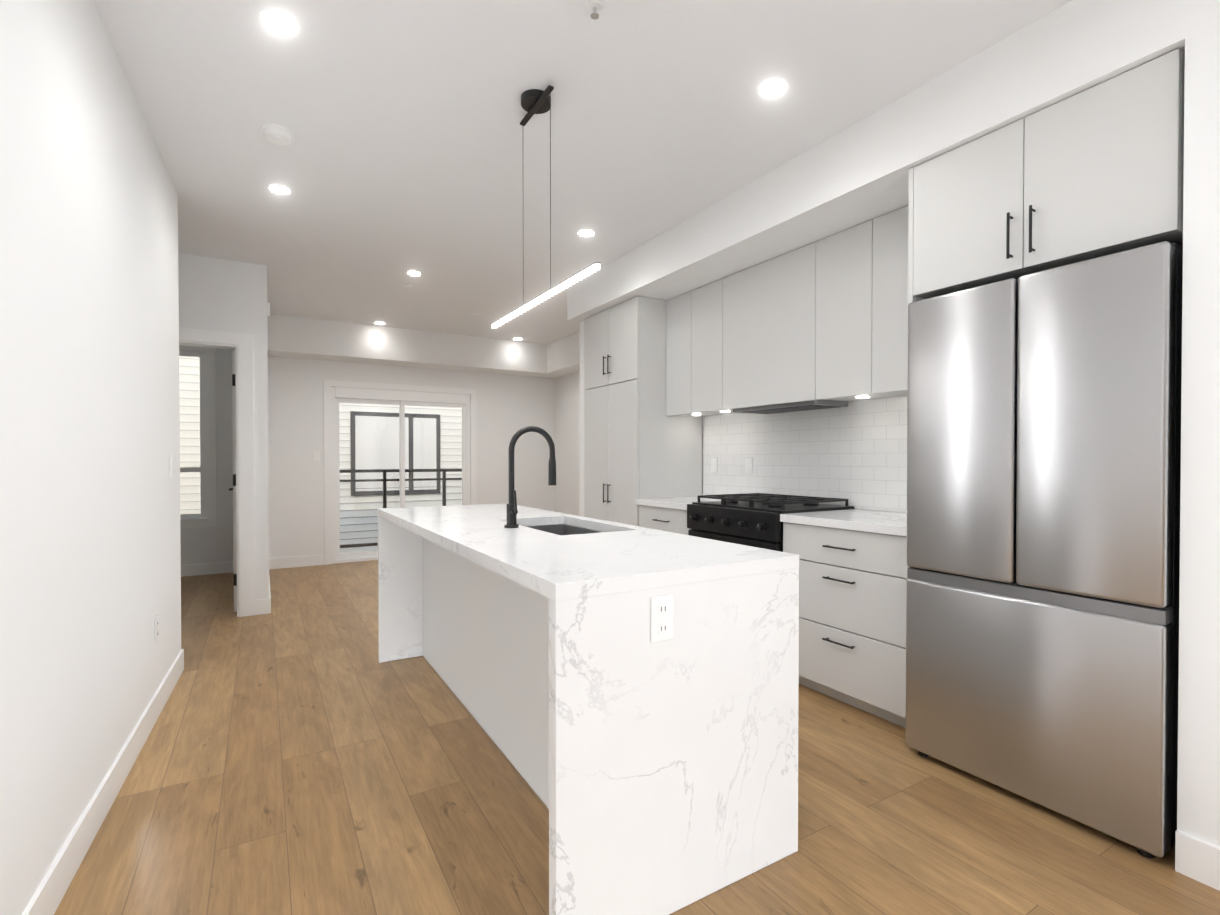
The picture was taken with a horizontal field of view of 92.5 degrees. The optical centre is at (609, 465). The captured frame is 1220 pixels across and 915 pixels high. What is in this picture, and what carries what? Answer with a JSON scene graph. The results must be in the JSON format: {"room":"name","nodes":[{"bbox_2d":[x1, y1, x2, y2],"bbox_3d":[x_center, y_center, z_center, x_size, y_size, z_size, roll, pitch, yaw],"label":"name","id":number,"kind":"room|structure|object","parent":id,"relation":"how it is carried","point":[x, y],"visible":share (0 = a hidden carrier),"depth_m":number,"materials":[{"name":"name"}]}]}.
{"room":"kitchen","nodes":[
{"label":"kitchen","id":0,"kind":"room"},
{"bbox_2d":[0,0,180,914],"bbox_3d":[-0.730,-0.153,0.003,0.450,2.680,7.399,0,1,-31],"label":"wall","id":1,"kind":"structure","parent":0,"point":[90,565],"depth_m":1.74,"materials":[{"name":"white paint"}]},
{"bbox_2d":[22,649,183,914],"bbox_3d":[-0.664,1.129,0.051,0.325,0.115,7.394,0,1,-31],"label":"baseboard","id":2,"kind":"structure","parent":1,"relation":"attached to","point":[49,894],"depth_m":1.86,"materials":[{"name":"white paint"}]},
{"bbox_2d":[154,615,158,642],"bbox_3d":[-2.099,0.753,2.705,0.008,0.114,0.070,0,1,-28],"label":"outlet","id":3,"kind":"object","parent":1,"relation":"attached to","point":[156,628],"visible":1,"depth_m":2.67,"materials":[{"name":"white plastic"}]},
{"bbox_2d":[169,454,172,476],"bbox_3d":[-2.285,-0.002,3.040,0.010,0.115,0.070,0,1,-31],"label":"light switch","id":4,"kind":"object","parent":1,"relation":"attached to","point":[170,465],"visible":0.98,"depth_m":3.02,"materials":[{"name":"white plastic"}]},
{"bbox_2d":[178,253,268,599],"bbox_3d":[-3.481,-0.196,4.074,1.890,2.680,0.120,0,1,-31],"label":"wall","id":5,"kind":"structure","parent":0,"point":[217,294],"depth_m":4.43,"materials":[{"name":"white paint"}]},
{"bbox_2d":[179,327,254,616],"bbox_3d":[-3.185,0.073,4.244,1.020,2.140,0.136,0,1,-31],"label":"door frame","id":6,"kind":"structure","parent":5,"relation":"attached to","point":[241,344],"depth_m":4.41,"materials":[{"name":"white paint"}]},
{"bbox_2d":[229,350,236,611],"bbox_3d":[-3.092,0.116,4.848,0.142,2.018,0.804,0,1,-31],"label":"bedroom door","id":7,"kind":"structure","parent":5,"relation":"in","point":[234,480],"depth_m":4.50,"materials":[{"name":"white paint"}]},
{"bbox_2d":[263,559,270,613],"bbox_3d":[-3.180,1.073,5.411,0.042,0.115,2.112,0,1,-31],"label":"baseboard","id":8,"kind":"structure","parent":5,"relation":"attached to","point":[266,602],"depth_m":4.51,"materials":[{"name":"white paint"}]},
{"bbox_2d":[267,303,269,316],"bbox_3d":[-2.650,-1.210,4.532,0.018,0.100,0.055,0,1,-31],"label":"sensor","id":9,"kind":"object","parent":5,"relation":"attached to","point":[268,309],"visible":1,"depth_m":4.51,"materials":[{"name":"white plastic"}]},
{"bbox_2d":[180,348,554,564],"bbox_3d":[-3.030,-0.224,6.786,5.440,2.680,0.120,0,1,-31],"label":"wall","id":10,"kind":"structure","parent":0,"point":[508,407],"depth_m":6.55,"materials":[{"name":"white paint"}]},
{"bbox_2d":[179,345,216,528],"bbox_3d":[-4.569,-0.314,5.831,1.060,1.900,0.125,0,1,-31],"label":"bedroom window","id":11,"kind":"structure","parent":10,"relation":"in","point":[201,468],"depth_m":6.04,"materials":[{"name":"white plastic"}]},
{"bbox_2d":[181,561,233,576],"bbox_3d":[-4.522,1.069,5.834,1.650,0.115,0.012,0,1,-31],"label":"baseboard","id":12,"kind":"structure","parent":10,"relation":"attached to","point":[219,567],"depth_m":6.04,"materials":[{"name":"white paint"}]},
{"bbox_2d":[270,555,323,568],"bbox_3d":[-3.458,1.062,6.468,0.525,0.115,0.012,0,1,-31],"label":"baseboard","id":13,"kind":"structure","parent":10,"relation":"attached to","point":[313,560],"depth_m":6.46,"materials":[{"name":"white paint"}]},
{"bbox_2d":[331,387,469,563],"bbox_3d":[-2.503,0.103,7.095,1.620,2.020,0.095,0,1,-31],"label":"door","id":14,"kind":"structure","parent":10,"relation":"in","point":[347,395],"depth_m":6.99,"materials":[{"name":"glass"}]},
{"bbox_2d":[324,380,476,564],"bbox_3d":[-2.472,0.069,7.043,1.760,2.090,0.016,0,1,-31],"label":"door frame","id":15,"kind":"structure","parent":10,"relation":"attached to","point":[328,384],"depth_m":6.69,"materials":[{"name":"white paint"}]},
{"bbox_2d":[267,314,564,377],"bbox_3d":[-2.137,-1.381,7.004,3.430,0.370,0.400,0,1,-31],"label":"wall","id":16,"kind":"structure","parent":0,"point":[305,338],"depth_m":6.66,"materials":[{"name":"white paint"}]},
{"bbox_2d":[547,331,579,374],"bbox_3d":[-0.079,-1.377,6.606,0.300,0.370,2.390,0,1,-31],"label":"wall","id":17,"kind":"structure","parent":0,"point":[563,355],"depth_m":7.16,"materials":[{"name":"white paint"}]},
{"bbox_2d":[554,371,579,515],"bbox_3d":[-0.001,-0.225,6.897,0.120,2.680,2.790,0,1,-31],"label":"wall","id":18,"kind":"structure","parent":0,"point":[567,433],"depth_m":7.72,"materials":[{"name":"white paint"}]},
{"bbox_2d":[580,320,583,516],"bbox_3d":[0.280,-0.209,5.371,1.200,2.680,0.120,0,1,-31],"label":"wall","id":19,"kind":"structure","parent":0,"point":[581,418],"depth_m":5.08,"materials":[{"name":"white paint"}]},
{"bbox_2d":[93,0,1071,343],"bbox_3d":[-0.275,-1.566,2.145,5.440,0.100,10.890,0,1,-31],"label":"ceiling","id":20,"kind":"structure","parent":0,"point":[415,146],"depth_m":2.56,"materials":[{"name":"white paint"}]},
{"bbox_2d":[261,124,294,145],"bbox_3d":[-1.513,-1.502,2.660,0.136,0.038,0.136,0,1,-31],"label":"smoke detector","id":21,"kind":"object","parent":20,"relation":"attached to","point":[278,134],"visible":1,"depth_m":2.63,"materials":[{"name":"white plastic"}]},
{"bbox_2d":[266,184,291,194],"bbox_3d":[-1.823,-1.524,3.220,0.124,0.005,0.124,0,1,-31],"label":"recessed light","id":22,"kind":"object","parent":20,"relation":"in","point":[279,189],"visible":1,"depth_m":3.21,"materials":[{"name":"white paint"}]},
{"bbox_2d":[259,9,299,36],"bbox_3d":[-1.127,-1.511,1.994,0.124,0.005,0.124,0,1,-31],"label":"recessed light","id":23,"kind":"object","parent":20,"relation":"in","point":[279,22],"visible":1,"depth_m":1.99,"materials":[{"name":"white paint"}]},
{"bbox_2d":[406,270,421,275],"bbox_3d":[-1.566,-1.539,4.665,0.124,0.005,0.124,0,1,-31],"label":"recessed light","id":24,"kind":"object","parent":20,"relation":"in","point":[414,273],"visible":1,"depth_m":4.66,"materials":[{"name":"white paint"}]},
{"bbox_2d":[492,85,599,327],"bbox_3d":[-0.306,-1.095,2.417,0.124,0.846,1.040,0,1,-31],"label":"linear pendant light","id":25,"kind":"object","parent":20,"relation":"hanging from","point":[535,101],"visible":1,"depth_m":2.36,"materials":[{"name":"black"}]},
{"bbox_2d":[577,229,595,236],"bbox_3d":[-0.156,-1.530,3.841,0.124,0.005,0.124,0,1,-31],"label":"recessed light","id":26,"kind":"object","parent":20,"relation":"in","point":[586,233],"visible":1,"depth_m":3.84,"materials":[{"name":"white paint"}]},
{"bbox_2d":[586,0,602,18],"bbox_3d":[-0.050,-1.498,1.925,0.056,0.030,0.056,0,1,-31],"label":"sprinkler","id":27,"kind":"object","parent":20,"relation":"attached to","point":[594,8],"visible":1,"depth_m":1.92,"materials":[{"name":"white plastic"}]},
{"bbox_2d":[757,78,788,97],"bbox_3d":[0.654,-1.515,2.344,0.124,0.005,0.124,0,1,-31],"label":"recessed light","id":28,"kind":"object","parent":20,"relation":"in","point":[773,88],"visible":1,"depth_m":2.34,"materials":[{"name":"white paint"}]},
{"bbox_2d":[54,560,1219,914],"bbox_3d":[-0.275,1.214,2.174,5.440,0.100,10.890,0,1,-31],"label":"floor","id":29,"kind":"structure","parent":0,"point":[304,752],"depth_m":1.95,"materials":[{"name":"brown wood"}]},
{"bbox_2d":[377,507,798,914],"bbox_3d":[-0.392,0.730,2.602,0.822,0.860,2.425,0,1,-31],"label":"kitchen island","id":30,"kind":"object","parent":29,"relation":"on","point":[660,777],"depth_m":1.61,"materials":[{"name":"stone"}]},
{"bbox_2d":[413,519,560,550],"bbox_3d":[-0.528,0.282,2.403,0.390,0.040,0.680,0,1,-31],"label":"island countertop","id":31,"kind":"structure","parent":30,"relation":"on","point":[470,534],"depth_m":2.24,"materials":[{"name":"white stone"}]},
{"bbox_2d":[504,426,555,527],"bbox_3d":[-0.331,0.044,2.498,0.238,0.432,0.096,0,1,-31],"label":"faucet","id":32,"kind":"object","parent":31,"relation":"on","point":[512,511],"visible":1,"depth_m":2.46,"materials":[{"name":"black metal"}]},
{"bbox_2d":[525,524,600,534],"bbox_3d":[-0.210,0.406,2.594,0.374,0.210,0.704,0,1,-31],"label":"sink","id":33,"kind":"object","parent":31,"relation":"in","point":[561,529],"visible":0.08,"depth_m":2.92,"materials":[{"name":"silver metal"}]},
{"bbox_2d":[651,594,672,642],"bbox_3d":[0.135,0.391,1.497,0.070,0.116,0.008,0,1,-31],"label":"outlet","id":34,"kind":"object","parent":30,"relation":"attached to","point":[661,618],"visible":1,"depth_m":1.49,"materials":[{"name":"white plastic"}]},
{"bbox_2d":[584,296,701,525],"bbox_3d":[0.237,-0.056,4.777,0.643,2.386,0.820,0,1,-31],"label":"pantry cabinet","id":35,"kind":"object","parent":29,"relation":"on","point":[639,443],"visible":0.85,"depth_m":4.46,"materials":[{"name":"grey paint"}]},
{"bbox_2d":[639,505,691,534],"bbox_3d":[0.610,0.714,4.169,0.633,0.859,0.613,0,1,-31],"label":"base cabinet","id":36,"kind":"object","parent":29,"relation":"on","point":[665,519],"visible":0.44,"depth_m":4.01,"materials":[{"name":"grey paint"}]},
{"bbox_2d":[687,493,854,551],"bbox_3d":[0.940,0.651,3.561,0.686,0.918,0.756,0,1,-31],"label":"range","id":37,"kind":"object","parent":29,"relation":"on","point":[750,519],"visible":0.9,"depth_m":3.37,"materials":[{"name":"black metal"}]},
{"bbox_2d":[783,522,906,727],"bbox_3d":[1.347,0.727,2.930,0.633,0.859,0.734,0,1,-31],"label":"base cabinet","id":38,"kind":"object","parent":29,"relation":"on","point":[852,617],"visible":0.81,"depth_m":2.73,"materials":[{"name":"grey paint"}]},
{"bbox_2d":[636,496,906,536],"bbox_3d":[1.000,0.270,3.522,0.620,0.040,2.118,0,1,-31],"label":"countertop","id":39,"kind":"structure","parent":38,"relation":"on","point":[885,522],"depth_m":2.95,"materials":[{"name":"stone"}]},
{"bbox_2d":[907,167,923,578],"bbox_3d":[1.526,-0.033,2.586,0.670,2.386,0.020,0,1,-31],"label":"panel","id":40,"kind":"object","parent":29,"relation":"on","point":[911,298],"visible":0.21,"depth_m":2.40,"materials":[{"name":"grey paint"}]},
{"bbox_2d":[905,241,1182,858],"bbox_3d":[1.713,0.249,2.207,0.740,1.830,0.790,0,1,-31],"label":"fridge","id":41,"kind":"object","parent":29,"relation":"on","point":[1043,515],"visible":0.96,"depth_m":1.91,"materials":[{"name":"grey metal"}]},
{"bbox_2d":[702,396,901,512],"bbox_3d":[1.337,-0.192,3.713,0.120,2.680,3.810,0,1,-31],"label":"wall","id":42,"kind":"structure","parent":0,"point":[729,413],"depth_m":4.61,"materials":[{"name":"white paint"}]},
{"bbox_2d":[666,291,717,415],"bbox_3d":[0.650,-0.816,4.362,0.350,0.856,0.298,0,1,-31],"label":"upper cabinet","id":43,"kind":"object","parent":42,"relation":"attached to","point":[677,308],"depth_m":4.28,"materials":[{"name":"grey paint"}]},
{"bbox_2d":[690,280,735,413],"bbox_3d":[0.810,-0.814,4.093,0.350,0.856,0.328,0,1,-31],"label":"upper cabinet","id":44,"kind":"object","parent":42,"relation":"attached to","point":[704,299],"depth_m":4.03,"materials":[{"name":"grey paint"}]},
{"bbox_2d":[718,244,809,409],"bbox_3d":[1.088,-0.809,3.627,0.350,0.856,0.756,0,1,-31],"label":"upper cabinet","id":45,"kind":"object","parent":42,"relation":"attached to","point":[764,308],"depth_m":3.53,"materials":[{"name":"grey paint"}]},
{"bbox_2d":[733,399,847,413],"bbox_3d":[1.104,-0.364,3.643,0.290,0.032,0.670,0,1,-31],"label":"hood insert","id":46,"kind":"object","parent":45,"relation":"attached to","point":[799,406],"visible":0.85,"depth_m":3.50,"materials":[{"name":"silver metal"}]},
{"bbox_2d":[703,396,906,512],"bbox_3d":[1.278,-0.067,3.684,0.011,0.629,2.118,0,1,-31],"label":"backsplash","id":47,"kind":"structure","parent":42,"relation":"attached to","point":[854,453],"depth_m":3.64,"materials":[{"name":"tile"}]},
{"bbox_2d":[711,457,716,471],"bbox_3d":[0.798,-0.007,4.471,0.008,0.115,0.070,0,1,-31],"label":"outlet","id":48,"kind":"object","parent":47,"relation":"attached to","point":[713,459],"depth_m":4.47,"materials":[{"name":"white plastic"}]},
{"bbox_2d":[745,457,752,472],"bbox_3d":[0.987,-0.004,4.153,0.008,0.115,0.070,0,1,-31],"label":"outlet","id":49,"kind":"object","parent":47,"relation":"attached to","point":[748,464],"depth_m":4.15,"materials":[{"name":"white plastic"}]},
{"bbox_2d":[810,222,885,401],"bbox_3d":[1.369,-0.804,3.154,0.350,0.856,0.346,0,1,-31],"label":"upper cabinet","id":50,"kind":"object","parent":42,"relation":"attached to","point":[826,318],"depth_m":3.09,"materials":[{"name":"grey paint"}]},
{"bbox_2d":[866,206,907,397],"bbox_3d":[1.558,-0.801,2.838,0.350,0.856,0.390,0,1,-31],"label":"upper cabinet","id":51,"kind":"object","parent":42,"relation":"attached to","point":[887,234],"depth_m":2.84,"materials":[{"name":"grey paint"}]},
{"bbox_2d":[913,48,1184,298],"bbox_3d":[1.724,-0.959,2.212,0.703,0.526,0.807,0,1,-31],"label":"upper cabinet","id":52,"kind":"object","parent":42,"relation":"attached to","point":[1096,171],"visible":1,"depth_m":1.96,"materials":[{"name":"grey paint"}]},
{"bbox_2d":[567,0,1184,321],"bbox_3d":[0.945,-1.385,3.538,0.720,0.290,3.930,0,1,-31],"label":"soffit","id":53,"kind":"structure","parent":0,"point":[855,174],"depth_m":2.50,"materials":[{"name":"white paint"}]},
{"bbox_2d":[1177,0,1219,846],"bbox_3d":[2.698,-0.154,0.020,0.120,2.680,3.930,0,1,-31],"label":"wall","id":54,"kind":"structure","parent":0,"point":[1198,797],"depth_m":1.63,"materials":[{"name":"white paint"}]},
{"bbox_2d":[1175,830,1219,890],"bbox_3d":[2.642,1.129,-0.001,0.012,0.115,3.930,0,1,-31],"label":"baseboard","id":55,"kind":"structure","parent":54,"relation":"attached to","point":[1197,859],"depth_m":1.64,"materials":[{"name":"white paint"}]},
{"label":"outside","id":56,"kind":"structure","parent":0,"visible":0},
{"bbox_3d":[-2.634,1.248,7.602,3.100,0.220,0.850,0,1,-31],"label":"balcony slab","id":57,"kind":"object","parent":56,"visible":0},
{"bbox_2d":[339,469,461,547],"bbox_3d":[-2.816,0.590,7.900,2.940,1.090,0.050,0,1,-31],"label":"railing","id":58,"kind":"object","parent":57,"relation":"on","point":[443,471],"depth_m":7.77,"materials":[{"name":"black metal"}]},
{"bbox_3d":[-2.959,4.197,8.667,16.000,0.200,2.900,0,1,-31],"label":"ground","id":59,"kind":"structure","parent":0,"visible":0},
{"bbox_2d":[179,356,461,552],"bbox_3d":[-3.744,-1.416,9.925,14.000,13.000,0.235,0,1,-31],"label":"neighboring building exterior","id":60,"kind":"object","parent":59,"relation":"on","point":[386,426],"depth_m":9.71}
]}

